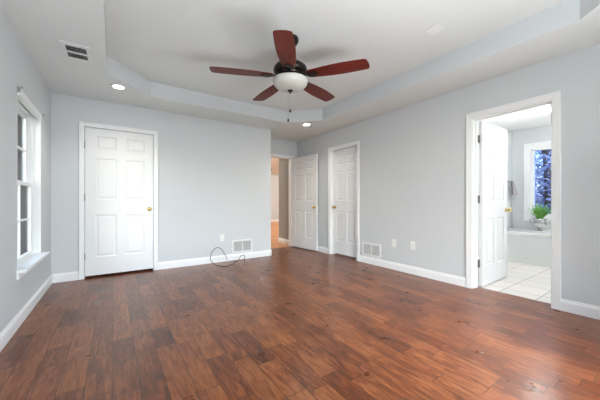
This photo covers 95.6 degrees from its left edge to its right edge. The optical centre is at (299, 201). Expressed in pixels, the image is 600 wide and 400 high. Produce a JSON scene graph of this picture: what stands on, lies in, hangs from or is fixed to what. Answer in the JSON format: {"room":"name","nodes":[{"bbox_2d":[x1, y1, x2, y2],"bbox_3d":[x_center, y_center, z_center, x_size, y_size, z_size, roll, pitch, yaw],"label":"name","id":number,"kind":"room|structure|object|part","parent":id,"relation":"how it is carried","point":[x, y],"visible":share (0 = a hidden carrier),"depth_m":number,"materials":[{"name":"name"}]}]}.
{"room":"empty bedroom","nodes":[
{"label":"empty bedroom","id":0,"kind":"room"},
{"bbox_2d":[0,4,50,332],"bbox_3d":[-1.996,-0.209,1.595,0.170,2.500,6.246,0,0,-34],"label":"wall","id":1,"kind":"structure","parent":0,"point":[17,67],"depth_m":2.20,"materials":[{"name":"paint"}]},
{"bbox_2d":[0,274,51,351],"bbox_3d":[-1.700,0.984,1.325,0.015,0.113,5.226,0,0,-34],"label":"baseboard","id":2,"kind":"structure","parent":1,"relation":"attached to","point":[15,323],"depth_m":2.34,"materials":[{"name":"white paint"}]},
{"bbox_2d":[16,99,49,279],"bbox_3d":[-2.645,-0.155,2.604,0.234,1.598,1.005,0,0,-34],"label":"window","id":3,"kind":"structure","parent":1,"relation":"in","point":[29,254],"depth_m":2.88,"materials":[{"name":"white paint"}]},
{"bbox_3d":[-2.697,-0.539,2.558,0.004,0.682,0.768,0,0,-34],"label":"pane","id":4,"kind":"part","parent":3,"relation":"part of","materials":[{"name":"clear glass"}]},
{"bbox_3d":[-2.698,-0.539,2.557,0.034,0.750,0.836,0,0,-34],"label":"sash","id":5,"kind":"part","parent":3,"relation":"part of","materials":[{"name":"white paint"}]},
{"bbox_3d":[-2.666,0.183,2.579,0.004,0.698,0.768,0,0,-34],"label":"pane","id":6,"kind":"part","parent":3,"relation":"part of","materials":[{"name":"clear glass"}]},
{"bbox_3d":[-2.667,0.183,2.579,0.034,0.766,0.836,0,0,-34],"label":"sash","id":7,"kind":"part","parent":3,"relation":"part of","materials":[{"name":"white paint"}]},
{"bbox_3d":[-2.668,-0.184,2.578,0.168,1.540,0.898,0,0,-34],"label":"frame","id":8,"kind":"part","parent":3,"relation":"part of","materials":[{"name":"white paint"}]},
{"bbox_2d":[17,86,42,119],"bbox_3d":[-2.596,-0.924,2.627,0.066,0.066,0.890,0,0,-34],"label":"window blind","id":9,"kind":"object","parent":3,"relation":"attached to","point":[21,96],"visible":0.83,"depth_m":2.53,"materials":[{"name":"white paint"}]},
{"bbox_3d":[-2.602,0.603,2.633,0.130,0.082,1.005,0,0,-34],"label":"sill","id":10,"kind":"part","parent":3,"relation":"part of","materials":[{"name":"white paint"}]},
{"bbox_2d":[51,92,264,275],"bbox_3d":[-1.954,-0.209,4.389,3.053,2.500,0.120,0,0,-34],"label":"wall","id":11,"kind":"structure","parent":0,"point":[211,173],"depth_m":4.37,"materials":[{"name":"paint"}]},
{"bbox_2d":[84,127,152,275],"bbox_3d":[-2.577,0.000,3.915,0.824,2.018,0.167,0,0,-34],"label":"door","id":12,"kind":"structure","parent":11,"relation":"in","point":[118,195],"depth_m":3.88,"materials":[{"name":"white paint"}]},
{"bbox_2d":[79,121,157,279],"bbox_3d":[-2.593,-0.017,3.941,0.944,2.116,0.138,0,0,-34],"label":"door frame","id":13,"kind":"structure","parent":11,"relation":"attached to","point":[82,125],"depth_m":3.72,"materials":[{"name":"white paint"}]},
{"bbox_2d":[52,250,271,282],"bbox_3d":[-2.036,0.984,4.641,3.173,0.113,0.659,0,0,-34],"label":"baseboard","id":14,"kind":"structure","parent":11,"relation":"attached to","point":[69,276],"depth_m":4.45,"materials":[{"name":"white paint"}]},
{"bbox_2d":[232,239,251,252],"bbox_3d":[-1.042,0.800,4.933,0.385,0.232,0.012,0,0,-34],"label":"air vent","id":15,"kind":"object","parent":11,"relation":"in","point":[243,245],"visible":1,"depth_m":4.93,"materials":[{"name":"white metal"}]},
{"bbox_2d":[265,128,270,249],"bbox_3d":[-0.793,-0.209,5.500,0.120,2.500,0.644,0,0,-34],"label":"wall","id":16,"kind":"structure","parent":0,"point":[267,131],"depth_m":5.22,"materials":[{"name":"paint"}]},
{"bbox_2d":[271,174,278,218],"bbox_3d":[-1.153,-0.209,10.368,8.200,2.500,6.420,0,0,-34],"label":"wall","id":17,"kind":"structure","parent":0,"point":[274,178],"depth_m":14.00,"materials":[{"name":"paint"}]},
{"bbox_2d":[278,238,288,244],"bbox_3d":[-0.312,0.984,6.786,0.155,0.113,0.695,0,0,-34],"label":"baseboard","id":18,"kind":"structure","parent":17,"relation":"attached to","point":[281,240],"depth_m":6.79,"materials":[{"name":"white paint"}]},
{"bbox_2d":[271,138,296,157],"bbox_3d":[-0.525,-0.209,6.146,1.290,2.500,0.120,0,0,-34],"label":"wall","id":19,"kind":"structure","parent":0,"point":[283,147],"depth_m":6.18,"materials":[{"name":"paint"}]},
{"bbox_2d":[271,153,293,246],"bbox_3d":[-0.557,-0.010,6.114,0.930,2.102,0.138,0,0,-34],"label":"door frame","id":20,"kind":"structure","parent":19,"relation":"attached to","point":[289,157],"depth_m":6.31,"materials":[{"name":"white paint"}]},
{"bbox_2d":[0,222,599,399],"bbox_3d":[0.117,1.066,7.197,9.683,0.050,13.150,0,0,-34],"label":"floor","id":21,"kind":"structure","parent":0,"point":[292,323],"depth_m":2.09,"materials":[{"name":"brown wood"}]},
{"bbox_2d":[210,247,244,266],"bbox_3d":[-1.191,0.905,4.514,0.566,0.278,0.290,0,0,-15],"label":"cable","id":22,"kind":"object","parent":21,"relation":"on","point":[217,247],"visible":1,"depth_m":4.53,"materials":[{"name":"black rubber"}]},
{"bbox_2d":[507,228,550,267],"bbox_3d":[4.607,0.778,4.081,0.883,0.525,2.638,0,0,-34],"label":"bathtub","id":23,"kind":"object","parent":21,"relation":"on","point":[525,246],"visible":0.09,"depth_m":4.53,"materials":[{"name":"white ceramic"}]},
{"bbox_2d":[525,202,550,230],"bbox_3d":[4.259,0.252,4.782,0.588,0.528,0.574,0,0,36],"label":"potted plant","id":24,"kind":"object","parent":23,"relation":"on","point":[540,213],"visible":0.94,"depth_m":4.75,"materials":[{"name":"green plant"}]},
{"bbox_2d":[0,0,599,174],"bbox_3d":[0.084,-1.499,7.174,9.763,0.200,13.150,0,0,-34],"label":"ceiling","id":25,"kind":"structure","parent":0,"point":[163,52],"depth_m":2.73,"materials":[{"name":"paint"}]},
{"bbox_2d":[59,40,91,62],"bbox_3d":[-2.087,-1.396,2.547,0.210,0.007,0.320,0,0,-34],"label":"ceiling vent","id":26,"kind":"object","parent":25,"relation":"in","point":[70,50],"visible":1,"depth_m":2.53,"materials":[{"name":"white metal"}]},
{"bbox_2d":[110,84,125,89],"bbox_3d":[-2.212,-1.396,3.315,0.164,0.006,0.164,0,0,-34],"label":"recessed light","id":27,"kind":"object","parent":25,"relation":"in","point":[116,86],"visible":1,"depth_m":3.30,"materials":[{"name":"white glass"}]},
{"bbox_2d":[209,30,369,121],"bbox_3d":[-0.131,-1.190,2.711,1.448,0.818,1.390,0,0,-34],"label":"ceiling fan","id":28,"kind":"object","parent":25,"relation":"hanging from","point":[290,74],"visible":1,"depth_m":2.53,"materials":[{"name":"brown wood"}]},
{"bbox_3d":[-0.541,-1.207,2.540,0.578,0.028,0.163,-2,1,-16],"label":"fan blade","id":29,"kind":"part","parent":28,"relation":"part of","materials":[{"name":"brown wood"}]},
{"bbox_3d":[-0.353,-1.221,3.051,0.163,0.028,0.578,0,0,-34],"label":"fan blade","id":30,"kind":"part","parent":28,"relation":"part of","materials":[{"name":"brown wood"}]},
{"bbox_3d":[-0.113,-1.212,2.202,0.163,0.028,0.578,0,1,2],"label":"fan blade","id":31,"kind":"part","parent":28,"relation":"part of","materials":[{"name":"brown wood"}]},
{"bbox_3d":[-0.095,-1.137,2.666,0.348,0.096,0.348,0,0,-34],"label":"lamp shade","id":32,"kind":"part","parent":28,"relation":"part of","materials":[{"name":"white glass"}]},
{"bbox_3d":[0.192,-1.221,3.030,0.163,0.028,0.578,0,0,38],"label":"fan blade","id":33,"kind":"part","parent":28,"relation":"part of","materials":[{"name":"brown wood"}]},
{"bbox_3d":[0.340,-1.221,2.505,0.578,0.028,0.163,0,0,20],"label":"fan blade","id":34,"kind":"part","parent":28,"relation":"part of","materials":[{"name":"brown wood"}]},
{"bbox_2d":[425,23,444,34],"bbox_3d":[1.251,-1.594,2.521,0.124,0.010,0.124,0,0,-34],"label":"ceiling plate","id":35,"kind":"object","parent":25,"relation":"attached to","point":[436,28],"visible":1,"depth_m":2.51,"materials":[{"name":"white plastic"}]},
{"bbox_2d":[279,43,599,306],"bbox_3d":[1.435,-0.209,4.270,0.170,2.500,6.790,0,0,-34],"label":"wall","id":36,"kind":"structure","parent":0,"point":[412,158],"depth_m":3.50,"materials":[{"name":"paint"}]},
{"bbox_2d":[292,154,317,250],"bbox_3d":[0.091,0.014,5.978,0.167,2.017,0.818,0,0,-42],"label":"door","id":37,"kind":"structure","parent":36,"relation":"in","point":[305,168],"depth_m":5.92,"materials":[{"name":"white paint"}]},
{"bbox_2d":[328,141,358,260],"bbox_3d":[0.853,-0.013,5.137,0.153,2.107,0.831,0,0,-34],"label":"door frame","id":38,"kind":"structure","parent":36,"relation":"attached to","point":[331,150],"depth_m":5.39,"materials":[{"name":"white paint"}]},
{"bbox_2d":[332,147,355,257],"bbox_3d":[0.867,0.007,5.148,0.167,2.004,0.692,0,0,-34],"label":"door","id":39,"kind":"structure","parent":36,"relation":"in","point":[344,161],"depth_m":5.15,"materials":[{"name":"white paint"}]},
{"bbox_2d":[362,242,380,258],"bbox_3d":[1.186,0.802,4.536,0.012,0.222,0.400,0,0,-34],"label":"air vent","id":40,"kind":"object","parent":36,"relation":"in","point":[368,249],"visible":1,"depth_m":4.53,"materials":[{"name":"white metal"}]},
{"bbox_2d":[392,239,395,246],"bbox_3d":[1.438,0.636,4.171,0.007,0.120,0.074,0,0,-34],"label":"blank wall plate","id":41,"kind":"object","parent":36,"relation":"attached to","point":[393,240],"visible":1,"depth_m":4.17,"materials":[{"name":"white plastic"}]},
{"bbox_2d":[410,241,414,249],"bbox_3d":[1.616,0.629,3.905,0.014,0.120,0.074,0,0,-34],"label":"cable wall plate","id":42,"kind":"object","parent":36,"relation":"attached to","point":[412,243],"visible":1,"depth_m":3.91,"materials":[{"name":"white plastic"}]},
{"bbox_2d":[314,246,599,319],"bbox_3d":[1.584,0.984,3.951,0.015,0.113,5.855,0,0,-34],"label":"baseboard","id":43,"kind":"structure","parent":36,"relation":"attached to","point":[574,307],"depth_m":3.54,"materials":[{"name":"white paint"}]},
{"bbox_2d":[478,121,511,285],"bbox_3d":[2.491,0.024,3.514,0.800,2.006,0.167,0,0,-34],"label":"door","id":44,"kind":"structure","parent":36,"relation":"in","point":[492,140],"depth_m":3.49,"materials":[{"name":"white paint"}]},
{"bbox_2d":[466,90,560,309],"bbox_3d":[2.323,-0.012,3.003,0.171,2.106,0.853,0,0,-34],"label":"door frame","id":45,"kind":"structure","parent":36,"relation":"attached to","point":[553,99],"depth_m":2.89,"materials":[{"name":"white paint"}]},
{"bbox_2d":[478,120,511,256],"bbox_3d":[3.009,-0.209,4.662,2.870,2.500,0.120,0,0,-34],"label":"wall","id":46,"kind":"structure","parent":0,"point":[509,133],"depth_m":5.32,"materials":[{"name":"paint"}]},
{"bbox_3d":[4.018,-0.328,5.251,0.148,0.166,0.046,0,0,-34],"label":"towel ring","id":47,"kind":"object","parent":46,"relation":"attached to","visible":0},
{"bbox_2d":[511,181,517,194],"bbox_3d":[4.066,-0.267,5.180,0.240,0.275,0.067,0,0,-34],"label":"hand towel","id":48,"kind":"object","parent":47,"relation":"hanging from","point":[513,187],"visible":1,"depth_m":5.15,"materials":[{"name":"grey fabric"}]},
{"bbox_2d":[512,125,550,229],"bbox_3d":[5.048,-0.209,4.354,0.150,2.500,2.890,0,0,-34],"label":"wall","id":49,"kind":"structure","parent":0,"point":[542,133],"depth_m":5.30,"materials":[{"name":"paint"}]},
{"bbox_2d":[524,141,550,221],"bbox_3d":[4.737,-0.372,4.747,0.120,1.475,1.310,0,0,-34],"label":"window","id":50,"kind":"structure","parent":49,"relation":"in","point":[529,149],"depth_m":5.17,"materials":[{"name":"white paint"}]},
{"bbox_3d":[4.746,-0.372,4.753,0.099,1.255,1.090,0,0,-34],"label":"frame","id":51,"kind":"part","parent":50,"relation":"part of","materials":[{"name":"white paint"}]},
{"label":"outside","id":52,"kind":"structure","parent":0,"visible":0},
{"bbox_3d":[15.148,1.451,10.357,23.300,0.020,32.000,0,0,-34],"label":"ground","id":53,"kind":"structure","parent":52,"visible":0},
{"bbox_2d":[535,150,550,213],"bbox_3d":[6.952,-1.755,7.530,2.747,6.408,2.727,0,0,-11],"label":"tree","id":54,"kind":"object","parent":53,"relation":"on","point":[546,155],"visible":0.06,"depth_m":7.52,"materials":[{"name":"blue plant"}]},
{"bbox_2d":[535,149,550,207],"bbox_3d":[9.504,-2.265,9.622,2.708,7.416,2.746,0,0,-34],"label":"tree","id":55,"kind":"object","parent":53,"relation":"on","point":[550,149],"visible":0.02,"depth_m":10.03,"materials":[{"name":"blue plant"}]},
{"bbox_2d":[535,150,550,204],"bbox_3d":[11.858,-3.053,12.449,2.767,9.000,2.818,0,0,-34],"label":"tree","id":56,"kind":"object","parent":53,"relation":"on","point":[541,150],"visible":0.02,"depth_m":12.77,"materials":[{"name":"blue plant"}]}
]}

